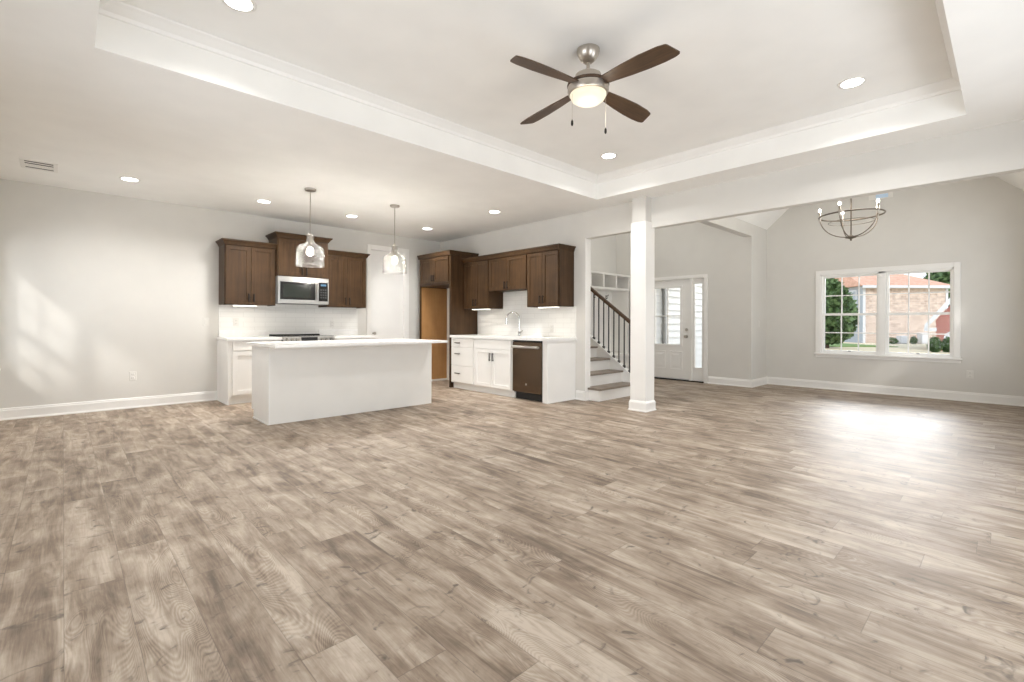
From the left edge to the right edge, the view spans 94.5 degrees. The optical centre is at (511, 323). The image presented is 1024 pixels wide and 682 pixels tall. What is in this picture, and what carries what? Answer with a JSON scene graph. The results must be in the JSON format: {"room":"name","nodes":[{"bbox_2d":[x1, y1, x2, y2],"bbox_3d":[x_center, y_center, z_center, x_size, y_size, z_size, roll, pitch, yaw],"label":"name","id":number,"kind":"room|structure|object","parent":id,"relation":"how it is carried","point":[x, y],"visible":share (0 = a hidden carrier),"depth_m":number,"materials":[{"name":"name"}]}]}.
{"room":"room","nodes":[
{"label":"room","id":0,"kind":"room"},
{"bbox_2d":[0,179,439,407],"bbox_3d":[-3.677,-0.543,7.470,6.310,3.300,0.140,0,0,-44],"label":"wall","id":1,"kind":"structure","parent":0,"point":[96,289],"depth_m":6.03,"materials":[{"name":"paint"}]},
{"bbox_2d":[0,391,216,420],"bbox_3d":[-5.034,1.035,6.070,2.180,0.135,0.028,0,0,-44],"label":"baseboard","id":2,"kind":"structure","parent":1,"relation":"attached to","point":[12,413],"depth_m":5.95,"materials":[{"name":"white wood"}]},
{"bbox_2d":[129,371,135,380],"bbox_3d":[-4.943,0.687,6.168,0.072,0.116,0.010,0,0,-44],"label":"wall outlet","id":3,"kind":"object","parent":1,"relation":"attached to","point":[132,375],"visible":1,"depth_m":6.16,"materials":[{"name":"white plastic"}]},
{"bbox_2d":[203,318,208,325],"bbox_3d":[-4.352,-0.018,6.727,0.072,0.116,0.010,0,0,-44],"label":"wall switch","id":4,"kind":"object","parent":1,"relation":"attached to","point":[205,320],"visible":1,"depth_m":6.72,"materials":[{"name":"white plastic"}]},
{"bbox_2d":[215,238,276,305],"bbox_3d":[-3.878,-0.722,6.911,0.708,0.916,0.392,0,0,-44],"label":"upper cabinet","id":5,"kind":"object","parent":1,"relation":"attached to","point":[246,268],"visible":1,"depth_m":6.78,"materials":[{"name":"brown wood"}]},
{"bbox_2d":[219,304,357,333],"bbox_3d":[-3.472,-0.253,7.561,2.110,0.910,0.011,0,0,-44],"label":"backsplash","id":6,"kind":"structure","parent":1,"relation":"attached to","point":[279,318],"depth_m":7.48,"materials":[{"name":"white tile"}]},
{"bbox_2d":[233,318,238,325],"bbox_3d":[-4.070,-0.019,6.980,0.072,0.116,0.010,0,0,-44],"label":"wall outlet","id":7,"kind":"object","parent":6,"relation":"attached to","point":[235,320],"visible":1,"depth_m":6.98,"materials":[{"name":"white plastic"}]},
{"bbox_2d":[265,231,332,278],"bbox_3d":[-3.319,-1.028,7.389,0.853,0.641,0.468,0,0,-44],"label":"upper cabinet","id":8,"kind":"object","parent":1,"relation":"attached to","point":[288,244],"visible":0.97,"depth_m":7.21,"materials":[{"name":"brown wood"}]},
{"bbox_2d":[275,276,328,304],"bbox_3d":[-3.312,-0.501,7.382,0.754,0.408,0.485,0,0,-44],"label":"microwave","id":9,"kind":"object","parent":8,"relation":"attached to","point":[289,290],"visible":1,"depth_m":7.22,"materials":[{"name":"grey metal"}]},
{"bbox_2d":[318,249,369,307],"bbox_3d":[-2.807,-0.719,7.928,0.722,0.916,0.392,0,0,-44],"label":"upper cabinet","id":10,"kind":"object","parent":1,"relation":"attached to","point":[346,270],"visible":0.94,"depth_m":7.79,"materials":[{"name":"brown wood"}]},
{"bbox_2d":[367,244,408,338],"bbox_3d":[-2.306,-0.147,8.733,0.850,2.515,0.156,0,0,-44],"label":"door","id":11,"kind":"structure","parent":1,"relation":"in","point":[387,294],"depth_m":8.72,"materials":[{"name":"white wood"}]},
{"bbox_2d":[0,378,1023,681],"bbox_3d":[0.755,1.180,5.725,10.304,0.120,8.700,0,0,-44],"label":"floor","id":12,"kind":"structure","parent":0,"point":[768,532],"depth_m":2.43,"materials":[{"name":"brown wood"}]},
{"bbox_2d":[217,340,280,404],"bbox_3d":[-3.796,0.670,6.829,0.691,0.872,0.630,0,0,-44],"label":"base cabinet","id":13,"kind":"object","parent":12,"relation":"on","point":[240,357],"depth_m":6.50,"materials":[{"name":"white wood"}]},
{"bbox_2d":[216,330,282,340],"bbox_3d":[-3.789,0.168,6.823,0.700,0.133,0.644,0,0,-44],"label":"countertop","id":14,"kind":"structure","parent":13,"relation":"on","point":[227,335],"depth_m":6.91,"materials":[{"name":"white stone"}]},
{"bbox_2d":[269,334,333,340],"bbox_3d":[-3.233,0.615,7.299,0.758,0.886,0.695,0,0,-44],"label":"range","id":15,"kind":"object","parent":12,"relation":"on","point":[286,337],"visible":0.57,"depth_m":7.17,"materials":[{"name":"silver metal"}]},
{"bbox_2d":[270,335,331,336],"bbox_3d":[-3.257,0.199,7.326,0.758,0.018,0.621,0,0,-44],"label":"cooktop","id":16,"kind":"object","parent":15,"relation":"in","point":[270,335],"depth_m":7.28,"materials":[{"name":"black glass"}]},
{"bbox_2d":[247,338,447,424],"bbox_3d":[-2.004,0.669,5.973,2.160,0.886,1.040,0,0,-44],"label":"kitchen island","id":17,"kind":"object","parent":12,"relation":"on","point":[293,381],"visible":1,"depth_m":5.65,"materials":[{"name":"white wood"}]},
{"bbox_2d":[247,338,447,347],"bbox_3d":[-2.003,0.242,5.973,2.160,0.032,1.040,0,0,-44],"label":"island countertop","id":18,"kind":"structure","parent":17,"relation":"on","point":[318,343],"depth_m":5.57,"materials":[{"name":"white stone"}]},
{"bbox_2d":[334,338,372,339],"bbox_3d":[-2.741,0.675,7.824,0.665,0.870,0.620,0,0,-44],"label":"base cabinet","id":19,"kind":"object","parent":12,"relation":"on","point":[338,338],"visible":0.07,"depth_m":7.57,"materials":[{"name":"white wood"}]},
{"bbox_2d":[319,329,375,338],"bbox_3d":[-2.727,0.171,7.832,0.701,0.133,0.644,0,0,-44],"label":"countertop","id":20,"kind":"structure","parent":19,"relation":"on","point":[337,333],"depth_m":7.95,"materials":[{"name":"white stone"}]},
{"bbox_2d":[417,250,478,386],"bbox_3d":[-1.204,-0.079,8.764,0.662,2.385,1.034,0,0,-44],"label":"cabinet","id":21,"kind":"object","parent":12,"relation":"on","point":[440,271],"visible":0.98,"depth_m":8.59,"materials":[{"name":"brown wood"}]},
{"bbox_2d":[451,337,476,390],"bbox_3d":[-0.634,0.681,8.155,0.654,0.870,0.625,0,0,-44],"label":"base cabinet","id":22,"kind":"object","parent":12,"relation":"on","point":[462,349],"visible":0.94,"depth_m":7.94,"materials":[{"name":"white wood"}]},
{"bbox_2d":[474,338,515,397],"bbox_3d":[-0.102,0.682,7.594,0.654,0.870,0.915,0,0,-44],"label":"base cabinet","id":23,"kind":"object","parent":12,"relation":"on","point":[493,358],"visible":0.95,"depth_m":7.36,"materials":[{"name":"white wood"}]},
{"bbox_2d":[450,334,576,340],"bbox_3d":[-0.062,0.225,7.574,0.644,0.040,2.280,0,0,-44],"label":"countertop","id":24,"kind":"structure","parent":23,"relation":"on","point":[506,337],"depth_m":7.11,"materials":[{"name":"white stone"}]},
{"bbox_2d":[505,312,522,335],"bbox_3d":[0.049,0.007,7.729,0.364,0.397,0.090,0,0,36],"label":"faucet","id":25,"kind":"object","parent":24,"relation":"on","point":[508,314],"visible":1,"depth_m":7.69,"materials":[{"name":"silver metal"}]},
{"bbox_2d":[511,340,542,401],"bbox_3d":[0.403,0.684,7.021,0.671,0.866,0.590,0,0,-44],"label":"dishwasher","id":26,"kind":"object","parent":12,"relation":"on","point":[527,377],"visible":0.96,"depth_m":6.81,"materials":[{"name":"black metal"}]},
{"bbox_2d":[542,340,575,403],"bbox_3d":[0.688,0.683,6.804,0.616,0.872,0.110,0,0,-44],"label":"end panel","id":27,"kind":"object","parent":12,"relation":"on","point":[558,380],"visible":0.97,"depth_m":6.72,"materials":[{"name":"white wood"}]},
{"bbox_2d":[588,287,629,401],"bbox_3d":[0.907,-0.251,7.869,1.070,2.743,2.445,0,0,-44],"label":"staircase","id":28,"kind":"structure","parent":12,"relation":"on","point":[609,378],"depth_m":7.57,"materials":[{"name":"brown wood"}]},
{"bbox_2d":[590,271,629,368],"bbox_3d":[1.675,0.060,9.462,1.800,2.125,0.478,0,0,-44],"label":"hall tree","id":29,"kind":"object","parent":12,"relation":"on","point":[615,288],"visible":0.3,"depth_m":9.95,"materials":[{"name":"white wood"}]},
{"bbox_2d":[591,271,629,291],"bbox_3d":[1.672,-0.840,9.469,1.800,0.325,0.460,0,0,-44],"label":"cubby shelf","id":30,"kind":"object","parent":29,"relation":"attached to","point":[600,281],"depth_m":9.62,"materials":[{"name":"white wood"}]},
{"bbox_2d":[628,196,655,412],"bbox_3d":[1.691,-0.253,6.131,0.260,2.750,0.260,0,0,-44],"label":"column","id":31,"kind":"structure","parent":12,"relation":"on","point":[642,232],"depth_m":6.05,"materials":[{"name":"paint"}]},
{"bbox_2d":[0,0,1023,241],"bbox_3d":[-0.741,-1.820,4.296,6.153,0.390,8.700,0,0,-44],"label":"ceiling","id":32,"kind":"structure","parent":0,"point":[102,99],"depth_m":3.69,"materials":[{"name":"paint"}]},
{"bbox_2d":[19,158,57,172],"bbox_3d":[-4.897,-1.628,4.902,0.280,0.018,0.380,0,0,-44],"label":"ceiling vent","id":33,"kind":"object","parent":32,"relation":"in","point":[25,163],"visible":1,"depth_m":4.87,"materials":[{"name":"white plastic"}]},
{"bbox_2d":[119,176,139,181],"bbox_3d":[-4.330,-1.630,5.358,0.192,0.010,0.192,0,0,-44],"label":"recessed light","id":34,"kind":"object","parent":32,"relation":"in","point":[131,179],"visible":1,"depth_m":5.35,"materials":[{"name":"white plastic"}]},
{"bbox_2d":[221,0,256,12],"bbox_3d":[-1.629,-1.913,2.819,0.192,0.010,0.192,0,0,-44],"label":"recessed light","id":35,"kind":"object","parent":32,"relation":"in","point":[246,6],"visible":1,"depth_m":2.84,"materials":[{"name":"white plastic"}]},
{"bbox_2d":[256,199,271,202],"bbox_3d":[-3.317,-1.627,6.319,0.192,0.010,0.192,0,0,-44],"label":"recessed light","id":36,"kind":"object","parent":32,"relation":"in","point":[257,200],"visible":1,"depth_m":6.30,"materials":[{"name":"white plastic"}]},
{"bbox_2d":[296,187,324,266],"bbox_3d":[-2.449,-1.162,5.741,0.328,0.935,0.328,0,0,-44],"label":"pendant light","id":37,"kind":"object","parent":32,"relation":"hanging from","point":[310,251],"visible":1,"depth_m":5.72,"materials":[{"name":"clear glass"}]},
{"bbox_2d":[308,233,312,243],"bbox_3d":[-2.449,-1.025,5.741,0.052,0.130,0.051,0,0,-44],"label":"socket","id":38,"kind":"object","parent":37,"relation":"attached to","point":[310,235],"depth_m":5.72,"materials":[{"name":"silver metal"}]},
{"bbox_2d":[345,214,357,217],"bbox_3d":[-2.430,-1.625,7.175,0.192,0.010,0.192,0,0,-44],"label":"recessed light","id":39,"kind":"object","parent":32,"relation":"in","point":[348,215],"visible":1,"depth_m":7.17,"materials":[{"name":"white plastic"}]},
{"bbox_2d":[382,204,406,273],"bbox_3d":[-1.620,-1.160,6.532,0.328,0.935,0.328,0,0,-44],"label":"pendant light","id":40,"kind":"object","parent":32,"relation":"hanging from","point":[394,259],"visible":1,"depth_m":6.52,"materials":[{"name":"white"}]},
{"bbox_2d":[393,244,396,253],"bbox_3d":[-1.620,-1.022,6.532,0.052,0.130,0.051,0,0,-44],"label":"socket","id":41,"kind":"object","parent":40,"relation":"attached to","point":[394,246],"depth_m":6.51,"materials":[{"name":"silver metal"}]},
{"bbox_2d":[488,210,500,212],"bbox_3d":[-0.255,-1.619,6.868,0.192,0.010,0.192,0,0,-44],"label":"recessed light","id":42,"kind":"object","parent":32,"relation":"in","point":[489,211],"visible":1,"depth_m":6.83,"materials":[{"name":"white"}]},
{"bbox_2d":[98,0,960,183],"bbox_3d":[0.525,-1.867,3.224,4.938,0.085,3.498,0,0,-44],"label":"crown molding","id":43,"kind":"structure","parent":32,"relation":"attached to","point":[114,9],"depth_m":3.93,"materials":[{"name":"white wood"}]},
{"bbox_2d":[510,43,679,133],"bbox_3d":[0.532,-1.617,3.308,1.016,0.587,1.016,0,0,5],"label":"ceiling fan","id":44,"kind":"object","parent":32,"relation":"hanging from","point":[588,88],"visible":1,"depth_m":3.21,"materials":[{"name":"brown wood"}]},
{"bbox_2d":[600,152,616,158],"bbox_3d":[1.100,-1.905,5.383,0.192,0.010,0.192,0,0,-44],"label":"recessed light","id":45,"kind":"object","parent":32,"relation":"in","point":[610,155],"visible":1,"depth_m":5.36,"materials":[{"name":"white plastic"}]},
{"bbox_2d":[837,76,866,88],"bbox_3d":[2.688,-1.900,3.739,0.192,0.010,0.192,0,0,-44],"label":"recessed light","id":46,"kind":"object","parent":32,"relation":"in","point":[851,82],"visible":1,"depth_m":3.72,"materials":[{"name":"white plastic"}]},
{"bbox_2d":[591,235,615,273],"bbox_3d":[1.084,-0.979,9.313,3.187,4.200,0.120,0,0,-44],"label":"wall","id":47,"kind":"structure","parent":0,"point":[603,250],"depth_m":10.07,"materials":[{"name":"paint"}]},
{"bbox_2d":[616,222,743,378],"bbox_3d":[3.244,-0.973,9.454,0.140,4.200,2.710,0,0,-44],"label":"wall","id":48,"kind":"structure","parent":0,"point":[697,248],"depth_m":8.80,"materials":[{"name":"paint"}]},
{"bbox_2d":[654,274,707,382],"bbox_3d":[3.240,0.099,9.429,0.176,2.055,1.385,0,0,-44],"label":"door","id":49,"kind":"structure","parent":48,"relation":"in","point":[677,362],"depth_m":9.26,"materials":[{"name":"white wood"}]},
{"bbox_2d":[708,376,750,387],"bbox_3d":[3.939,1.061,8.595,0.028,0.135,0.761,0,0,-44],"label":"baseboard","id":50,"kind":"structure","parent":48,"relation":"attached to","point":[711,380],"depth_m":8.58,"materials":[{"name":"white wood"}]},
{"bbox_2d":[440,119,1023,397],"bbox_3d":[1.528,-1.028,6.452,0.110,4.300,8.500,0,0,-44],"label":"wall","id":51,"kind":"structure","parent":0,"point":[994,150],"depth_m":4.96,"materials":[{"name":"paint"}]},
{"bbox_2d":[462,255,502,308],"bbox_3d":[-0.518,-0.695,8.248,0.384,0.891,0.680,0,0,-44],"label":"upper cabinet","id":52,"kind":"object","parent":51,"relation":"attached to","point":[477,295],"visible":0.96,"depth_m":8.09,"materials":[{"name":"brown wood"}]},
{"bbox_2d":[487,249,526,292],"bbox_3d":[0.027,-0.833,7.674,0.384,0.611,0.898,0,0,-44],"label":"upper cabinet","id":53,"kind":"object","parent":51,"relation":"attached to","point":[507,270],"visible":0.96,"depth_m":7.53,"materials":[{"name":"brown wood"}]},
{"bbox_2d":[477,291,575,336],"bbox_3d":[0.159,-0.162,7.803,0.011,0.735,2.276,0,0,-44],"label":"backsplash","id":54,"kind":"structure","parent":51,"relation":"attached to","point":[534,321],"depth_m":7.75,"materials":[{"name":"white tile"}]},
{"bbox_2d":[525,243,575,307],"bbox_3d":[0.570,-0.691,7.101,0.384,0.891,0.678,0,0,-44],"label":"upper cabinet","id":55,"kind":"object","parent":51,"relation":"attached to","point":[550,268],"visible":1,"depth_m":6.94,"materials":[{"name":"brown wood"}]},
{"bbox_2d":[575,390,583,400],"bbox_3d":[0.996,1.053,6.906,0.028,0.135,0.158,0,0,-44],"label":"baseboard","id":56,"kind":"structure","parent":51,"relation":"attached to","point":[579,394],"depth_m":6.91,"materials":[{"name":"white wood"}]},
{"bbox_2d":[584,391,588,400],"bbox_3d":[1.100,1.053,6.876,0.138,0.135,0.028,0,0,-44],"label":"baseboard","id":57,"kind":"structure","parent":51,"relation":"attached to","point":[586,393],"depth_m":6.86,"materials":[{"name":"white wood"}]},
{"bbox_2d":[585,238,590,390],"bbox_3d":[1.105,-0.125,6.894,0.118,2.212,0.007,0,0,-44],"label":"trim","id":58,"kind":"structure","parent":51,"relation":"attached to","point":[587,241],"depth_m":6.88,"materials":[{"name":"white wood"}]},
{"bbox_2d":[699,217,766,379],"bbox_3d":[3.289,-1.023,7.538,3.941,4.300,0.131,0,0,-44],"label":"wall","id":59,"kind":"structure","parent":0,"point":[755,237],"depth_m":8.41,"materials":[{"name":"paint"}]},
{"bbox_2d":[751,377,766,387],"bbox_3d":[4.484,1.063,8.568,0.782,0.135,0.028,0,0,-44],"label":"baseboard","id":60,"kind":"structure","parent":59,"relation":"attached to","point":[759,381],"depth_m":8.54,"materials":[{"name":"white wood"}]},
{"bbox_2d":[735,171,1023,229],"bbox_3d":[4.487,-2.000,6.280,3.941,0.500,3.339,0,0,-44],"label":"ceiling","id":61,"kind":"structure","parent":0,"point":[764,220],"depth_m":8.18,"materials":[{"name":"paint"}]},
{"bbox_2d":[818,198,885,240],"bbox_3d":[4.445,-1.588,6.201,0.725,1.014,0.724,0,0,-44],"label":"chandelier","id":62,"kind":"object","parent":61,"relation":"hanging from","point":[877,208],"visible":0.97,"depth_m":6.19,"materials":[{"name":"silver metal"}]},
{"bbox_2d":[766,176,1023,396],"bbox_3d":[5.966,-0.565,7.682,0.140,3.400,3.610,0,0,-44],"label":"wall","id":63,"kind":"structure","parent":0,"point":[978,224],"depth_m":7.26,"materials":[{"name":"paint"}]},
{"bbox_2d":[869,192,892,200],"bbox_3d":[5.929,-2.045,7.608,0.020,0.090,0.310,0,0,-44],"label":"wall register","id":64,"kind":"object","parent":63,"relation":"attached to","point":[890,194],"visible":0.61,"depth_m":7.59,"materials":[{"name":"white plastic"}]},
{"bbox_2d":[814,262,961,362],"bbox_3d":[5.976,-0.160,7.630,0.195,1.490,1.880,0,0,-44],"label":"window","id":65,"kind":"structure","parent":63,"relation":"attached to","point":[883,274],"depth_m":7.58,"materials":[{"name":"white plastic"}]},
{"bbox_2d":[767,377,1023,406],"bbox_3d":[5.897,1.067,7.627,0.028,0.135,3.339,0,0,-44],"label":"baseboard","id":66,"kind":"structure","parent":63,"relation":"attached to","point":[865,388],"depth_m":7.37,"materials":[{"name":"white wood"}]},
{"bbox_2d":[967,370,973,378],"bbox_3d":[6.641,0.743,6.858,0.010,0.116,0.072,0,0,-44],"label":"wall outlet","id":67,"kind":"object","parent":63,"relation":"attached to","point":[970,374],"visible":1,"depth_m":6.85,"materials":[{"name":"white plastic"}]},
{"label":"outside","id":68,"kind":"structure","parent":0,"visible":0},
{"bbox_2d":[825,342,949,353],"bbox_3d":[44.077,1.970,62.530,129.956,0.050,210.000,0,0,-44],"label":"lawn","id":69,"kind":"structure","parent":68,"point":[913,348],"depth_m":35.52,"materials":[{"name":"plant"}]},
{"bbox_2d":[825,278,859,347],"bbox_3d":[23.937,-0.884,35.990,4.211,5.550,4.224,0,0,-44],"label":"broad tree","id":70,"kind":"object","parent":69,"relation":"on","point":[833,286],"visible":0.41,"depth_m":34.60,"materials":[{"name":"green plant"}]},
{"bbox_2d":[829,343,897,346],"bbox_3d":[25.423,1.866,41.134,10.900,0.050,6.700,0,0,0],"label":"grass strip","id":71,"kind":"object","parent":69,"relation":"on","point":[839,344],"visible":0.36,"depth_m":39.37,"materials":[{"name":"green plant"}]},
{"bbox_2d":[835,274,949,342],"bbox_3d":[38.225,-2.068,51.467,9.023,7.993,12.030,0,0,0],"label":"brick house","id":72,"kind":"structure","parent":69,"relation":"on","point":[898,283],"depth_m":45.99,"materials":[{"name":"brown brick"}]},
{"bbox_2d":[889,337,898,343],"bbox_3d":[35.320,1.631,44.004,1.099,0.719,1.092,0,0,-44],"label":"shrub","id":73,"kind":"object","parent":69,"relation":"on","point":[894,340],"visible":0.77,"depth_m":43.72,"materials":[{"name":"green plant"}]},
{"bbox_2d":[896,336,907,343],"bbox_3d":[36.660,1.549,44.484,0.720,0.750,0.680,0,0,0],"label":"utility box","id":74,"kind":"object","parent":69,"relation":"on","point":[902,339],"visible":0.78,"depth_m":44.18,"materials":[{"name":"white metal"}]},
{"bbox_2d":[909,336,917,343],"bbox_3d":[37.396,1.564,43.990,0.674,0.846,0.707,0,0,-44],"label":"shrub","id":75,"kind":"object","parent":69,"relation":"on","point":[913,340],"visible":0.99,"depth_m":43.87,"materials":[{"name":"green plant"}]},
{"bbox_2d":[916,334,927,343],"bbox_3d":[38.635,1.405,44.484,0.720,1.050,0.680,0,0,0],"label":"utility box","id":76,"kind":"object","parent":69,"relation":"on","point":[922,339],"visible":0.72,"depth_m":44.18,"materials":[{"name":"white metal"}]},
{"bbox_2d":[926,336,942,351],"bbox_3d":[27.678,1.403,30.967,0.872,1.154,0.890,0,0,-44],"label":"shrub","id":77,"kind":"object","parent":69,"relation":"on","point":[935,343],"visible":0.98,"depth_m":30.80,"materials":[{"name":"green plant"}]},
{"bbox_2d":[923,271,949,306],"bbox_3d":[56.228,-2.856,61.984,5.793,9.677,5.890,0,0,-44],"label":"tree","id":78,"kind":"object","parent":69,"relation":"on","point":[935,276],"visible":0.22,"depth_m":60.91,"materials":[{"name":"green plant"}]},
{"bbox_2d":[924,298,949,350],"bbox_3d":[34.081,-1.534,33.547,7.220,6.901,7.540,0,0,42],"label":"brick house","id":79,"kind":"structure","parent":69,"relation":"on","point":[943,321],"depth_m":32.73,"materials":[{"name":"brick"}]},
{"bbox_2d":[942,336,949,351],"bbox_3d":[28.561,1.405,30.996,0.802,1.122,0.820,0,0,-44],"label":"shrub","id":80,"kind":"object","parent":69,"relation":"on","point":[946,341],"visible":0.69,"depth_m":30.88,"materials":[{"name":"green plant"}]},
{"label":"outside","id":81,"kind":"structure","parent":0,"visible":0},
{"bbox_2d":[656,284,701,367],"bbox_3d":[4.741,-0.319,12.400,6.050,3.300,0.140,0,0,-44],"label":"wall","id":82,"kind":"structure","parent":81,"point":[674,293],"depth_m":11.68,"materials":[{"name":"white"}]},
{"bbox_2d":[662,289,666,343],"bbox_3d":[3.609,-0.272,11.189,0.120,3.200,0.074,0,0,-44],"label":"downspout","id":83,"kind":"object","parent":82,"relation":"attached to","point":[664,291],"visible":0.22,"depth_m":11.16,"materials":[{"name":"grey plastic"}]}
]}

